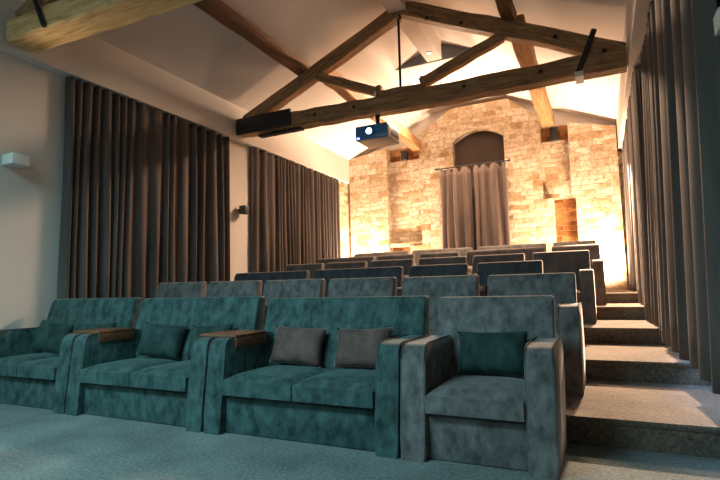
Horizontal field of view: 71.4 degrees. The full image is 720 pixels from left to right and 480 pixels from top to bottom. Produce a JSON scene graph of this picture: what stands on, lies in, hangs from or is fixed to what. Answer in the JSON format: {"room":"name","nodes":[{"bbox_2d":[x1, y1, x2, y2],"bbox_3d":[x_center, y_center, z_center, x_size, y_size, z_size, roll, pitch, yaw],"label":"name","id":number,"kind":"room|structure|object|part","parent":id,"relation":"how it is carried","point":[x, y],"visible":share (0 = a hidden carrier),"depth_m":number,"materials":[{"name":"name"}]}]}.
{"room":"movie theater","nodes":[
{"label":"movie theater","id":0,"kind":"room"},
{"bbox_2d":[0,52,250,329],"bbox_3d":[-3.386,-0.468,6.311,0.150,4.300,14.320,-4,-6,25],"label":"wall","id":1,"kind":"structure","parent":0,"point":[32,97],"depth_m":5.61,"materials":[{"name":"beige paint"}]},
{"bbox_2d":[2,152,29,167],"bbox_3d":[-3.679,-0.853,5.360,0.190,0.119,0.180,-4,-6,25],"label":"wall light","id":2,"kind":"object","parent":1,"relation":"attached to","point":[16,160],"visible":1,"depth_m":5.30,"materials":[{"name":"white paint"}]},
{"bbox_2d":[6,0,201,52],"bbox_3d":[-1.014,-3.018,4.196,5.947,1.718,0.405,-4,-6,25],"label":"ceiling beam","id":3,"kind":"structure","parent":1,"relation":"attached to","point":[38,25],"depth_m":4.94,"materials":[{"name":"brown wood"}]},
{"bbox_3d":[-3.228,-2.340,5.023,0.261,0.484,0.048,-4,-6,25],"label":"tie rod","id":4,"kind":"part","parent":3,"relation":"part of","materials":[{"name":"black metal"}]},
{"bbox_2d":[193,0,310,75],"bbox_3d":[-3.026,-3.166,3.937,0.192,0.221,9.860,-4,-6,25],"label":"purlin","id":5,"kind":"object","parent":3,"relation":"attached to","point":[220,11],"visible":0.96,"depth_m":6.97,"materials":[{"name":"red wood"}]},
{"bbox_2d":[495,0,516,20],"bbox_3d":[-0.057,-3.434,2.523,0.192,0.218,9.860,-4,-6,25],"label":"purlin","id":6,"kind":"object","parent":3,"relation":"attached to","point":[506,9],"visible":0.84,"depth_m":6.55,"materials":[{"name":"red wood"}]},
{"bbox_2d":[57,76,229,300],"bbox_3d":[-2.817,-0.153,7.074,0.166,3.424,2.856,-4,-6,25],"label":"velvet curtain","id":7,"kind":"object","parent":1,"relation":"hanging from","point":[145,202],"visible":0.76,"depth_m":6.73,"materials":[{"name":"fabric"}]},
{"bbox_2d":[0,0,349,183],"bbox_3d":[-3.299,-2.276,6.422,0.140,0.685,14.320,-4,-6,25],"label":"trim","id":8,"kind":"structure","parent":1,"relation":"attached to","point":[91,59],"depth_m":7.11,"materials":[{"name":"beige paint"}]},
{"bbox_2d":[238,205,248,214],"bbox_3d":[-2.042,-0.522,8.752,0.178,0.150,0.130,-4,-6,25],"label":"speaker","id":9,"kind":"object","parent":1,"relation":"attached to","point":[243,209],"visible":1,"depth_m":8.69},
{"bbox_2d":[251,148,340,272],"bbox_3d":[-1.199,-0.037,10.454,0.154,3.086,3.326,-4,-6,25],"label":"velvet curtain","id":10,"kind":"object","parent":1,"relation":"hanging from","point":[295,212],"visible":0.73,"depth_m":10.02,"materials":[{"name":"fabric"}]},
{"bbox_2d":[20,0,625,159],"bbox_3d":[-0.463,-3.341,5.168,6.760,1.621,14.570,-4,-6,25],"label":"ceiling","id":11,"kind":"structure","parent":0,"point":[185,42],"depth_m":7.76,"materials":[{"name":"paint"}]},
{"bbox_2d":[378,0,441,61],"bbox_3d":[-1.154,-3.911,3.980,0.270,0.400,11.550,-4,-6,25],"label":"trim","id":12,"kind":"structure","parent":11,"relation":"attached to","point":[423,36],"depth_m":8.29,"materials":[{"name":"paint"}]},
{"bbox_2d":[396,43,468,69],"bbox_3d":[1.423,-3.492,9.301,1.641,0.350,0.025,-4,-6,25],"label":"trim","id":13,"kind":"structure","parent":11,"relation":"attached to","point":[447,51],"depth_m":9.23,"materials":[{"name":"grey paint"}]},
{"bbox_2d":[0,403,719,479],"bbox_3d":[-0.356,1.538,4.677,6.660,0.150,14.520,-4,-6,25],"label":"floor","id":14,"kind":"structure","parent":0,"point":[36,443],"depth_m":2.96,"materials":[{"name":"grey carpet"}]},
{"bbox_2d":[0,297,142,413],"bbox_3d":[-2.956,1.069,4.953,1.380,0.962,0.847,-4,-6,25],"label":"sofa","id":15,"kind":"object","parent":14,"relation":"on","point":[29,378],"visible":0.62,"depth_m":4.75,"materials":[{"name":"teal fabric"}]},
{"bbox_3d":[-3.520,1.256,5.172,0.152,0.657,0.780,-4,-6,25],"label":"arm","id":16,"kind":"part","parent":15,"relation":"part of","materials":[{"name":"teal fabric"}]},
{"bbox_2d":[0,353,58,376],"bbox_3d":[-3.240,1.214,4.958,0.525,0.164,0.608,-4,-6,25],"label":"seat cushion","id":17,"kind":"object","parent":15,"relation":"on","point":[9,362],"depth_m":4.75,"materials":[{"name":"teal fabric"}]},
{"bbox_2d":[17,356,58,379],"bbox_3d":[-2.758,1.180,4.728,0.525,0.164,0.608,-4,-6,25],"label":"seat cushion","id":18,"kind":"object","parent":15,"relation":"on","point":[46,368],"depth_m":4.47,"materials":[{"name":"teal fabric"}]},
{"bbox_2d":[29,319,74,353],"bbox_3d":[-3.146,0.995,5.123,0.456,0.358,0.181,-3,-6,15],"label":"throw pillow","id":19,"kind":"object","parent":15,"relation":"on","point":[48,337],"visible":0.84,"depth_m":5.07,"materials":[{"name":"teal fabric"}]},
{"bbox_3d":[-2.414,1.179,4.644,0.152,0.657,0.780,-4,-6,25],"label":"arm","id":20,"kind":"part","parent":15,"relation":"part of","materials":[{"name":"teal fabric"}]},
{"bbox_3d":[-2.833,1.080,5.207,1.300,0.941,0.282,-4,-6,25],"label":"backrest","id":21,"kind":"part","parent":15,"relation":"part of","materials":[{"name":"teal fabric"}]},
{"bbox_2d":[84,322,116,329],"bbox_3d":[-2.580,0.967,4.918,0.454,0.315,0.178,-4,-6,26],"label":"throw pillow","id":22,"kind":"object","parent":15,"relation":"on","point":[88,326],"visible":0.19,"depth_m":4.90,"materials":[{"name":"teal fabric"}]},
{"bbox_2d":[73,327,134,342],"bbox_3d":[-2.352,0.872,4.618,0.356,0.097,0.380,-4,-6,25],"label":"tray","id":23,"kind":"object","parent":15,"relation":"on","point":[105,334],"visible":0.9,"depth_m":4.53,"materials":[{"name":"brown wood"}]},
{"bbox_3d":[-2.199,0.872,4.544,0.016,0.074,0.372,-4,-6,25],"label":"rail","id":24,"kind":"part","parent":23,"relation":"part of","materials":[{"name":"brown wood"}]},
{"bbox_2d":[66,296,265,432],"bbox_3d":[-1.641,0.982,4.324,1.500,0.951,0.847,-4,-6,25],"label":"sofa","id":25,"kind":"object","parent":14,"relation":"on","point":[107,379],"visible":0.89,"depth_m":4.17,"materials":[{"name":"teal fabric"}]},
{"bbox_3d":[-2.259,1.168,4.570,0.152,0.657,0.780,-4,-6,25],"label":"arm","id":26,"kind":"part","parent":25,"relation":"part of","materials":[{"name":"teal fabric"}]},
{"bbox_2d":[79,358,178,386],"bbox_3d":[-1.952,1.123,4.343,0.585,0.164,0.608,-4,-6,25],"label":"seat cushion","id":27,"kind":"object","parent":25,"relation":"on","point":[95,372],"depth_m":4.15,"materials":[{"name":"teal fabric"}]},
{"bbox_2d":[129,361,189,391],"bbox_3d":[-1.417,1.086,4.087,0.585,0.164,0.608,-4,-6,25],"label":"seat cushion","id":28,"kind":"object","parent":25,"relation":"on","point":[175,376],"depth_m":3.85,"materials":[{"name":"teal fabric"}]},
{"bbox_2d":[136,322,187,359],"bbox_3d":[-1.791,0.910,4.531,0.481,0.329,0.178,-3,-6,18],"label":"throw pillow","id":29,"kind":"object","parent":25,"relation":"on","point":[157,340],"visible":1,"depth_m":4.47,"materials":[{"name":"teal fabric"}]},
{"bbox_3d":[-1.518,0.993,4.579,1.420,0.930,0.282,-4,-6,25],"label":"backrest","id":30,"kind":"part","parent":25,"relation":"part of","materials":[{"name":"teal fabric"}]},
{"bbox_3d":[-1.045,1.083,3.990,0.152,0.657,0.780,-4,-6,25],"label":"arm","id":31,"kind":"part","parent":25,"relation":"part of","materials":[{"name":"teal fabric"}]},
{"bbox_2d":[186,323,233,359],"bbox_3d":[-1.297,0.878,4.316,0.477,0.316,0.181,-4,-6,27],"label":"throw pillow","id":32,"kind":"object","parent":25,"relation":"on","point":[196,331],"visible":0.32,"depth_m":4.31,"materials":[{"name":"teal fabric"}]},
{"bbox_2d":[200,330,266,347],"bbox_3d":[-0.992,0.774,3.946,0.356,0.097,0.380,-4,-6,25],"label":"tray","id":33,"kind":"object","parent":25,"relation":"on","point":[245,337],"visible":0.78,"depth_m":3.85,"materials":[{"name":"brown wood"}]},
{"bbox_3d":[-0.839,0.775,3.872,0.016,0.074,0.372,-4,-6,25],"label":"rail","id":34,"kind":"part","parent":33,"relation":"part of","materials":[{"name":"brown wood"}]},
{"bbox_2d":[204,296,429,458],"bbox_3d":[-0.276,0.896,3.671,1.490,0.932,0.847,-4,-6,25],"label":"sofa","id":35,"kind":"object","parent":14,"relation":"on","point":[358,408],"visible":0.9,"depth_m":3.47,"materials":[{"name":"teal fabric"}]},
{"bbox_3d":[-0.890,1.072,3.916,0.152,0.657,0.780,-4,-6,25],"label":"arm","id":36,"kind":"part","parent":35,"relation":"part of","materials":[{"name":"teal fabric"}]},
{"bbox_2d":[221,365,329,400],"bbox_3d":[-0.586,1.028,3.690,0.580,0.164,0.608,-4,-6,25],"label":"seat cushion","id":37,"kind":"object","parent":35,"relation":"on","point":[239,382],"depth_m":3.49,"materials":[{"name":"teal fabric"}]},
{"bbox_2d":[269,325,326,366],"bbox_3d":[-0.486,0.824,3.906,0.465,0.306,0.177,-3,-6,19],"label":"throw pillow","id":38,"kind":"object","parent":35,"relation":"on","point":[303,346],"visible":1,"depth_m":3.85,"materials":[{"name":"grey fabric"}]},
{"bbox_2d":[292,369,374,408],"bbox_3d":[-0.054,0.991,3.436,0.580,0.164,0.608,-4,-6,25],"label":"seat cushion","id":39,"kind":"object","parent":35,"relation":"on","point":[334,388],"depth_m":3.21,"materials":[{"name":"teal fabric"}]},
{"bbox_3d":[-0.154,0.907,3.926,1.410,0.912,0.282,-4,-6,25],"label":"backrest","id":40,"kind":"part","parent":35,"relation":"part of","materials":[{"name":"teal fabric"}]},
{"bbox_2d":[333,327,392,367],"bbox_3d":[0.019,0.789,3.666,0.470,0.298,0.178,-4,-6,27],"label":"throw pillow","id":41,"kind":"object","parent":35,"relation":"on","point":[355,347],"visible":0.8,"depth_m":3.62,"materials":[{"name":"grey fabric"}]},
{"bbox_3d":[0.315,0.988,3.340,0.152,0.657,0.780,-4,-6,25],"label":"arm","id":42,"kind":"part","parent":35,"relation":"part of","materials":[{"name":"teal fabric"}]},
{"bbox_2d":[400,295,566,479],"bbox_3d":[0.797,0.826,3.158,0.866,0.921,0.847,-4,-6,25],"label":"armchair","id":43,"kind":"object","parent":14,"relation":"on","point":[514,422],"visible":1,"depth_m":2.88,"materials":[{"name":"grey fabric"}]},
{"bbox_3d":[0.464,0.978,3.269,0.152,0.657,0.780,-4,-6,25],"label":"arm","id":44,"kind":"part","parent":43,"relation":"part of","materials":[{"name":"blue fabric"}]},
{"bbox_2d":[425,375,525,421],"bbox_3d":[0.753,0.934,3.050,0.546,0.164,0.608,-4,-6,25],"label":"seat cushion","id":45,"kind":"object","parent":43,"relation":"on","point":[482,398],"depth_m":2.84,"materials":[{"name":"grey fabric"}]},
{"bbox_2d":[457,330,527,375],"bbox_3d":[0.861,0.735,3.264,0.472,0.288,0.178,-4,-6,28],"label":"throw pillow","id":46,"kind":"object","parent":43,"relation":"on","point":[480,352],"visible":0.95,"depth_m":3.21,"materials":[{"name":"teal fabric"}]},
{"bbox_3d":[0.919,0.838,3.413,0.786,0.901,0.282,-4,-6,25],"label":"backrest","id":47,"kind":"part","parent":43,"relation":"part of","materials":[{"name":"blue fabric"}]},
{"bbox_3d":[1.107,0.932,2.962,0.152,0.657,0.780,-4,-6,25],"label":"arm","id":48,"kind":"part","parent":43,"relation":"part of","materials":[{"name":"blue fabric"}]},
{"bbox_2d":[339,99,628,290],"bbox_3d":[2.528,-0.932,11.077,6.460,4.250,0.740,-4,-6,25],"label":"wall","id":49,"kind":"structure","parent":0,"point":[385,206],"depth_m":10.79,"materials":[{"name":"stone"}]},
{"bbox_2d":[401,150,407,160],"bbox_3d":[1.086,-2.027,12.124,0.150,0.240,0.178,-4,-6,25],"label":"speaker","id":50,"kind":"object","parent":49,"relation":"attached to","point":[404,154],"visible":1,"depth_m":12.05},
{"bbox_2d":[401,151,405,159],"bbox_3d":[1.050,-2.034,12.048,0.134,0.220,0.010,-4,-6,25],"label":"grille","id":51,"kind":"object","parent":50,"relation":"attached to","point":[403,153],"depth_m":12.05,"materials":[{"name":"black metal"}]},
{"bbox_2d":[435,159,510,250],"bbox_3d":[2.500,-0.282,10.969,1.660,2.814,0.178,-4,-6,25],"label":"door curtain","id":52,"kind":"object","parent":49,"relation":"attached to","point":[490,181],"visible":0.7,"depth_m":10.97,"materials":[{"name":"brown fabric"}]},
{"bbox_2d":[439,166,473,250],"bbox_3d":[2.147,-0.236,11.124,0.721,2.768,0.151,-4,-6,25],"label":"drape","id":53,"kind":"object","parent":52,"relation":"hanging from","point":[455,183],"depth_m":11.16,"materials":[{"name":"brown fabric"}]},
{"bbox_3d":[2.478,-1.655,11.125,1.660,0.052,0.126,-4,-6,25],"label":"curtain rod","id":54,"kind":"part","parent":52,"relation":"part of","materials":[{"name":"black metal"}]},
{"bbox_2d":[473,162,510,249],"bbox_3d":[2.845,-0.285,10.791,0.721,2.769,0.157,-4,-6,25],"label":"drape","id":55,"kind":"object","parent":52,"relation":"hanging from","point":[490,181],"depth_m":10.82,"materials":[{"name":"brown fabric"}]},
{"bbox_2d":[452,124,502,143],"bbox_3d":[2.628,-2.406,11.228,1.135,0.332,0.125,-4,-6,25],"label":"trim","id":56,"kind":"structure","parent":49,"relation":"attached to","point":[479,127],"depth_m":11.20,"materials":[{"name":"stone"}]},
{"bbox_2d":[454,131,504,249],"bbox_3d":[2.738,-0.653,11.202,1.135,3.630,0.090,-4,-6,25],"label":"arched doorway","id":57,"kind":"structure","parent":49,"relation":"in","point":[483,146],"depth_m":11.33,"materials":[{"name":"brown wood"}]},
{"bbox_2d":[391,125,578,253],"bbox_3d":[2.664,-0.583,11.338,4.115,3.520,0.040,-4,-6,25],"label":"trim","id":58,"kind":"structure","parent":49,"relation":"attached to","point":[566,210],"depth_m":10.55,"materials":[{"name":"orange brick"}]},
{"bbox_2d":[549,127,558,141],"bbox_3d":[4.130,-2.240,10.670,0.160,0.300,0.178,-4,-6,25],"label":"speaker","id":59,"kind":"object","parent":49,"relation":"attached to","point":[553,130],"visible":1,"depth_m":10.59},
{"bbox_2d":[622,65,651,321],"bbox_3d":[4.292,-0.434,7.859,0.131,3.116,4.175,-4,-6,25],"label":"velvet curtain","id":60,"kind":"object","parent":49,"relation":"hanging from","point":[633,149],"visible":0.95,"depth_m":6.75,"materials":[{"name":"fabric"}]},
{"bbox_2d":[371,99,616,152],"bbox_3d":[2.715,-0.825,11.451,6.660,5.700,0.150,-4,-6,25],"label":"wall","id":61,"kind":"structure","parent":0,"point":[560,117],"depth_m":11.04,"materials":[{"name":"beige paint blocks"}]},
{"bbox_2d":[395,44,507,111],"bbox_3d":[1.995,-3.397,10.484,1.701,0.370,2.600,-4,-6,25],"label":"trim","id":62,"kind":"structure","parent":61,"relation":"attached to","point":[481,65],"depth_m":9.84,"materials":[{"name":"paint"}]},
{"bbox_2d":[596,303,644,319],"bbox_3d":[1.888,1.268,9.415,6.460,0.166,3.906,-4,-6,25],"label":"stair step","id":63,"kind":"structure","parent":0,"point":[610,311],"depth_m":6.57,"materials":[{"name":"carpet"}]},
{"bbox_2d":[316,256,375,268],"bbox_3d":[-0.434,0.781,9.506,1.340,0.932,0.847,-4,-6,25],"label":"sofa","id":64,"kind":"object","parent":63,"relation":"on","point":[368,259],"visible":0.06,"depth_m":9.80,"materials":[{"name":"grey fabric"}]},
{"bbox_2d":[378,254,414,265],"bbox_3d":[0.534,0.713,9.043,0.790,0.932,0.847,-4,-6,25],"label":"armchair","id":65,"kind":"object","parent":63,"relation":"on","point":[400,256],"visible":0.07,"depth_m":9.35,"materials":[{"name":"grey fabric"}]},
{"bbox_2d":[420,251,458,257],"bbox_3d":[1.286,0.660,8.684,0.790,0.932,0.847,-4,-6,25],"label":"armchair","id":66,"kind":"object","parent":63,"relation":"on","point":[456,253],"visible":0.06,"depth_m":9.00,"materials":[{"name":"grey fabric"}]},
{"bbox_2d":[466,247,544,272],"bbox_3d":[2.321,0.588,8.189,1.370,0.932,0.847,-4,-6,25],"label":"sofa","id":67,"kind":"object","parent":63,"relation":"on","point":[528,252],"visible":0.04,"depth_m":8.49,"materials":[{"name":"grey fabric"}]},
{"bbox_2d":[551,244,606,304],"bbox_3d":[3.321,0.518,7.712,0.790,0.932,0.847,-4,-6,25],"label":"armchair","id":68,"kind":"object","parent":63,"relation":"on","point":[596,264],"visible":0.25,"depth_m":7.27,"materials":[{"name":"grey fabric"}]},
{"bbox_3d":[3.443,0.529,7.966,0.710,0.912,0.282,-4,-6,25],"label":"backrest","id":69,"kind":"part","parent":68,"relation":"part of","materials":[{"name":"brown fabric"}]},
{"bbox_3d":[3.597,0.632,7.531,0.152,0.657,0.780,-4,-6,25],"label":"arm","id":70,"kind":"part","parent":68,"relation":"part of","materials":[{"name":"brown fabric"}]},
{"bbox_2d":[606,290,637,302],"bbox_3d":[2.143,1.151,9.964,6.460,0.159,2.716,-4,-6,25],"label":"floor","id":71,"kind":"structure","parent":0,"point":[616,296],"depth_m":7.62,"materials":[{"name":"carpet"}]},
{"bbox_2d":[354,251,408,259],"bbox_3d":[0.311,0.707,10.589,1.340,0.932,0.847,-4,-6,25],"label":"sofa","id":72,"kind":"object","parent":71,"relation":"on","point":[376,255],"visible":0.06,"depth_m":10.90,"materials":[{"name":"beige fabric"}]},
{"bbox_2d":[412,247,471,265],"bbox_3d":[1.540,0.621,10.001,1.340,0.932,0.847,-4,-6,25],"label":"sofa","id":73,"kind":"object","parent":71,"relation":"on","point":[462,251],"visible":0.06,"depth_m":10.34,"materials":[{"name":"beige fabric"}]},
{"bbox_2d":[478,243,546,251],"bbox_3d":[2.806,0.532,9.397,1.350,0.932,0.847,-4,-6,25],"label":"sofa","id":74,"kind":"object","parent":71,"relation":"on","point":[535,244],"visible":0.02,"depth_m":9.70,"materials":[{"name":"beige fabric"}]},
{"bbox_2d":[553,240,595,245],"bbox_3d":[3.817,0.461,8.914,0.810,0.932,0.847,-4,-6,25],"label":"armchair","id":75,"kind":"object","parent":71,"relation":"on","point":[588,241],"visible":0.08,"depth_m":9.24,"materials":[{"name":"beige fabric"}]},
{"bbox_2d":[583,319,665,344],"bbox_3d":[1.601,1.383,8.797,6.460,0.168,5.246,-4,-6,25],"label":"step","id":76,"kind":"structure","parent":0,"point":[606,331],"depth_m":5.40,"materials":[{"name":"carpet"}]},
{"bbox_2d":[285,263,324,278],"bbox_3d":[-1.107,0.856,8.388,0.810,0.932,0.847,-4,-6,25],"label":"armchair","id":77,"kind":"object","parent":76,"relation":"on","point":[312,268],"visible":0.07,"depth_m":8.65,"materials":[{"name":"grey fabric"}]},
{"bbox_2d":[326,261,366,268],"bbox_3d":[-0.373,0.805,8.037,0.810,0.932,0.847,-4,-6,25],"label":"armchair","id":78,"kind":"object","parent":76,"relation":"on","point":[357,264],"visible":0.05,"depth_m":8.34,"materials":[{"name":"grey fabric"}]},
{"bbox_2d":[369,259,413,275],"bbox_3d":[0.360,0.754,7.687,0.810,0.932,0.847,-4,-6,25],"label":"armchair","id":79,"kind":"object","parent":76,"relation":"on","point":[406,264],"visible":0.08,"depth_m":7.96,"materials":[{"name":"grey fabric"}]},
{"bbox_2d":[403,256,466,278],"bbox_3d":[1.117,0.701,7.325,0.810,0.932,0.847,-4,-6,25],"label":"armchair","id":80,"kind":"object","parent":76,"relation":"on","point":[457,259],"visible":0.08,"depth_m":7.63,"materials":[{"name":"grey fabric"}]},
{"bbox_3d":[1.239,0.712,7.580,0.730,0.912,0.282,-4,-6,25],"label":"backrest","id":81,"kind":"part","parent":80,"relation":"part of","materials":[{"name":"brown fabric"}]},
{"bbox_2d":[468,253,524,274],"bbox_3d":[1.878,0.647,6.962,0.810,0.932,0.847,-4,-6,25],"label":"armchair","id":82,"kind":"object","parent":76,"relation":"on","point":[477,259],"visible":0.05,"depth_m":7.28,"materials":[{"name":"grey fabric"}]},
{"bbox_2d":[533,250,596,323],"bbox_3d":[2.639,0.594,6.598,0.810,0.932,0.847,-4,-6,25],"label":"armchair","id":83,"kind":"object","parent":76,"relation":"on","point":[577,262],"visible":0.3,"depth_m":6.74,"materials":[{"name":"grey fabric"}]},
{"bbox_3d":[2.761,0.606,6.853,0.730,0.912,0.282,-4,-6,25],"label":"backrest","id":84,"kind":"part","parent":83,"relation":"part of","materials":[{"name":"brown fabric"}]},
{"bbox_2d":[576,289,580,300],"bbox_3d":[2.595,0.707,6.490,0.490,0.164,0.608,-4,-6,25],"label":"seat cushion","id":85,"kind":"object","parent":83,"relation":"on","point":[578,291],"depth_m":6.13,"materials":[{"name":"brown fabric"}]},
{"bbox_3d":[2.924,0.708,6.413,0.152,0.657,0.780,-4,-6,25],"label":"arm","id":86,"kind":"part","parent":83,"relation":"part of","materials":[{"name":"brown fabric"}]},
{"bbox_2d":[565,380,719,458],"bbox_3d":[1.045,1.623,7.598,6.460,0.172,7.846,-4,-6,25],"label":"stair step","id":87,"kind":"structure","parent":0,"point":[680,419],"depth_m":3.12,"materials":[{"name":"carpet"}]},
{"bbox_2d":[155,281,206,297],"bbox_3d":[-2.463,1.000,6.157,0.850,0.960,0.847,-4,-6,25],"label":"armchair","id":88,"kind":"object","parent":87,"relation":"on","point":[176,289],"visible":0.05,"depth_m":6.43,"materials":[{"name":"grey fabric"}]},
{"bbox_2d":[205,280,262,296],"bbox_3d":[-1.683,0.950,5.784,0.850,0.952,0.847,-4,-6,25],"label":"armchair","id":89,"kind":"object","parent":87,"relation":"on","point":[249,287],"visible":0.07,"depth_m":6.06,"materials":[{"name":"blue fabric"}]},
{"bbox_2d":[262,279,324,329],"bbox_3d":[-0.903,0.899,5.411,0.850,0.945,0.847,-4,-6,25],"label":"armchair","id":90,"kind":"object","parent":87,"relation":"on","point":[296,288],"visible":0.09,"depth_m":5.69,"materials":[{"name":"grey fabric"}]},
{"bbox_3d":[-1.228,1.062,5.518,0.152,0.657,0.780,-4,-6,25],"label":"arm","id":91,"kind":"part","parent":90,"relation":"part of","materials":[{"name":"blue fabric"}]},
{"bbox_3d":[-0.781,0.910,5.666,0.770,0.925,0.282,-4,-6,25],"label":"backrest","id":92,"kind":"part","parent":90,"relation":"part of","materials":[{"name":"blue fabric"}]},
{"bbox_2d":[327,277,396,296],"bbox_3d":[-0.123,0.848,5.038,0.850,0.938,0.847,-4,-6,25],"label":"armchair","id":93,"kind":"object","parent":87,"relation":"on","point":[374,286],"visible":0.06,"depth_m":5.32,"materials":[{"name":"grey fabric"}]},
{"bbox_2d":[401,275,479,335],"bbox_3d":[0.657,0.797,4.665,0.850,0.930,0.847,-4,-6,25],"label":"armchair","id":94,"kind":"object","parent":87,"relation":"on","point":[434,287],"visible":0.07,"depth_m":4.92,"materials":[{"name":"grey fabric"}]},
{"bbox_2d":[429,330,436,335],"bbox_3d":[0.613,0.909,4.557,0.530,0.164,0.608,-4,-6,25],"label":"seat cushion","id":95,"kind":"object","parent":94,"relation":"on","point":[432,332],"depth_m":4.44,"materials":[{"name":"fabric"}]},
{"bbox_2d":[487,272,585,395],"bbox_3d":[1.437,0.746,4.293,0.850,0.923,0.847,-4,-6,25],"label":"armchair","id":96,"kind":"object","parent":87,"relation":"on","point":[568,313],"visible":0.34,"depth_m":4.38,"materials":[{"name":"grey fabric"}]},
{"bbox_3d":[1.559,0.757,4.547,0.770,0.903,0.282,-4,-6,25],"label":"backrest","id":97,"kind":"part","parent":96,"relation":"part of","materials":[{"name":"blue fabric"}]},
{"bbox_3d":[1.740,0.854,4.100,0.152,0.657,0.780,-4,-6,25],"label":"arm","id":98,"kind":"part","parent":96,"relation":"part of","materials":[{"name":"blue fabric"}]},
{"bbox_2d":[584,343,711,385],"bbox_3d":[1.325,1.502,8.202,6.460,0.170,6.536,-4,-6,25],"label":"step","id":99,"kind":"structure","parent":0,"point":[646,363],"depth_m":4.22,"materials":[{"name":"carpet"}]},
{"bbox_2d":[234,270,309,294],"bbox_3d":[-1.474,0.913,7.124,1.370,0.932,0.847,-4,-6,25],"label":"sofa","id":100,"kind":"object","parent":99,"relation":"on","point":[303,274],"visible":0.04,"depth_m":7.40,"materials":[{"name":"blue fabric"}]},
{"bbox_2d":[314,266,402,296],"bbox_3d":[-0.182,0.822,6.506,1.390,0.932,0.847,-4,-6,25],"label":"sofa","id":101,"kind":"object","parent":99,"relation":"on","point":[396,271],"visible":0.05,"depth_m":6.79,"materials":[{"name":"blue fabric"}]},
{"bbox_2d":[397,263,467,295],"bbox_3d":[0.849,0.750,6.014,0.820,0.932,0.847,-4,-6,25],"label":"armchair","id":102,"kind":"object","parent":99,"relation":"on","point":[442,269],"visible":0.08,"depth_m":6.30,"materials":[{"name":"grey fabric"}]},
{"bbox_3d":[0.537,0.905,6.114,0.152,0.657,0.780,-4,-6,25],"label":"arm","id":103,"kind":"part","parent":102,"relation":"part of","materials":[{"name":"blue fabric"}]},
{"bbox_3d":[0.971,0.761,6.268,0.740,0.912,0.282,-4,-6,25],"label":"backrest","id":104,"kind":"part","parent":102,"relation":"part of","materials":[{"name":"blue fabric"}]},
{"bbox_2d":[477,260,542,295],"bbox_3d":[1.641,0.694,5.635,0.830,0.932,0.847,-4,-6,25],"label":"armchair","id":105,"kind":"object","parent":99,"relation":"on","point":[484,270],"visible":0.06,"depth_m":5.94,"materials":[{"name":"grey fabric"}]},
{"bbox_3d":[1.325,0.850,5.738,0.152,0.657,0.780,-4,-6,25],"label":"arm","id":106,"kind":"part","parent":105,"relation":"part of","materials":[{"name":"blue fabric"}]},
{"bbox_2d":[643,0,719,131],"bbox_3d":[2.566,-0.885,3.468,0.150,4.300,14.320,-4,-6,25],"label":"wall","id":107,"kind":"structure","parent":0,"point":[718,1],"depth_m":3.30,"materials":[{"name":"beige paint"}]},
{"bbox_2d":[236,0,626,137],"bbox_3d":[0.584,-2.732,7.495,5.950,1.701,0.310,-4,-6,25],"label":"roof truss","id":108,"kind":"object","parent":107,"relation":"attached to","point":[595,57],"visible":0.98,"depth_m":7.16,"materials":[{"name":"brown wood"}]},
{"bbox_3d":[-1.622,-1.965,8.375,1.100,0.280,0.040,-4,-6,25],"label":"steel plate","id":109,"kind":"part","parent":108,"relation":"part of","materials":[{"name":"black metal"}]},
{"bbox_2d":[323,70,420,150],"bbox_3d":[0.361,-2.491,10.011,0.219,0.494,4.071,-4,-6,28],"label":"purlin","id":110,"kind":"object","parent":108,"relation":"attached to","point":[405,136],"visible":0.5,"depth_m":10.25,"materials":[{"name":"orange wood"}]},
{"bbox_2d":[355,115,398,148],"bbox_3d":[0.263,-1.726,7.630,0.535,0.500,0.535,-4,-6,25],"label":"projector","id":111,"kind":"object","parent":108,"relation":"hanging from","point":[379,134],"visible":0.94,"depth_m":7.46,"materials":[{"name":"grey plastic"}]},
{"bbox_3d":[0.173,-1.605,7.432,0.524,0.214,0.050,-4,-6,25],"label":"panel","id":112,"kind":"part","parent":111,"relation":"part of","materials":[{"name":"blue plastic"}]},
{"bbox_2d":[391,127,398,139],"bbox_3d":[0.527,-1.604,7.553,0.008,0.130,0.295,-4,-6,25],"label":"vent","id":113,"kind":"object","parent":111,"relation":"attached to","point":[394,132],"depth_m":7.54,"materials":[{"name":"plastic"}]},
{"bbox_3d":[0.590,-2.816,7.505,0.086,1.310,0.090,-4,-6,25],"label":"king rod","id":114,"kind":"part","parent":108,"relation":"part of","materials":[{"name":"black metal"}]},
{"bbox_2d":[511,14,553,126],"bbox_3d":[3.045,-2.746,8.735,0.261,0.423,4.061,-4,-6,26],"label":"purlin","id":115,"kind":"object","parent":108,"relation":"attached to","point":[525,55],"visible":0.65,"depth_m":8.82,"materials":[{"name":"orange wood"}]},
{"bbox_2d":[616,0,652,150],"bbox_3d":[2.300,-2.683,3.748,0.345,0.655,14.320,-4,-6,25],"label":"trim","id":116,"kind":"structure","parent":107,"relation":"attached to","point":[636,18],"depth_m":5.97,"materials":[{"name":"beige paint"}]},
{"bbox_2d":[640,0,719,394],"bbox_3d":[2.597,-0.688,4.255,0.181,3.217,3.656,-4,-6,25],"label":"velvet curtain","id":117,"kind":"object","parent":107,"relation":"hanging from","point":[680,57],"visible":1,"depth_m":3.42,"materials":[{"name":"grey fabric"}]},
{"bbox_2d":[713,7,719,35],"bbox_3d":[1.878,-1.101,2.471,0.205,0.104,0.120,-4,-6,25],"label":"wall light","id":118,"kind":"object","parent":107,"relation":"attached to","point":[716,20],"visible":1,"depth_m":2.50,"materials":[{"name":"white paint"}]}
]}

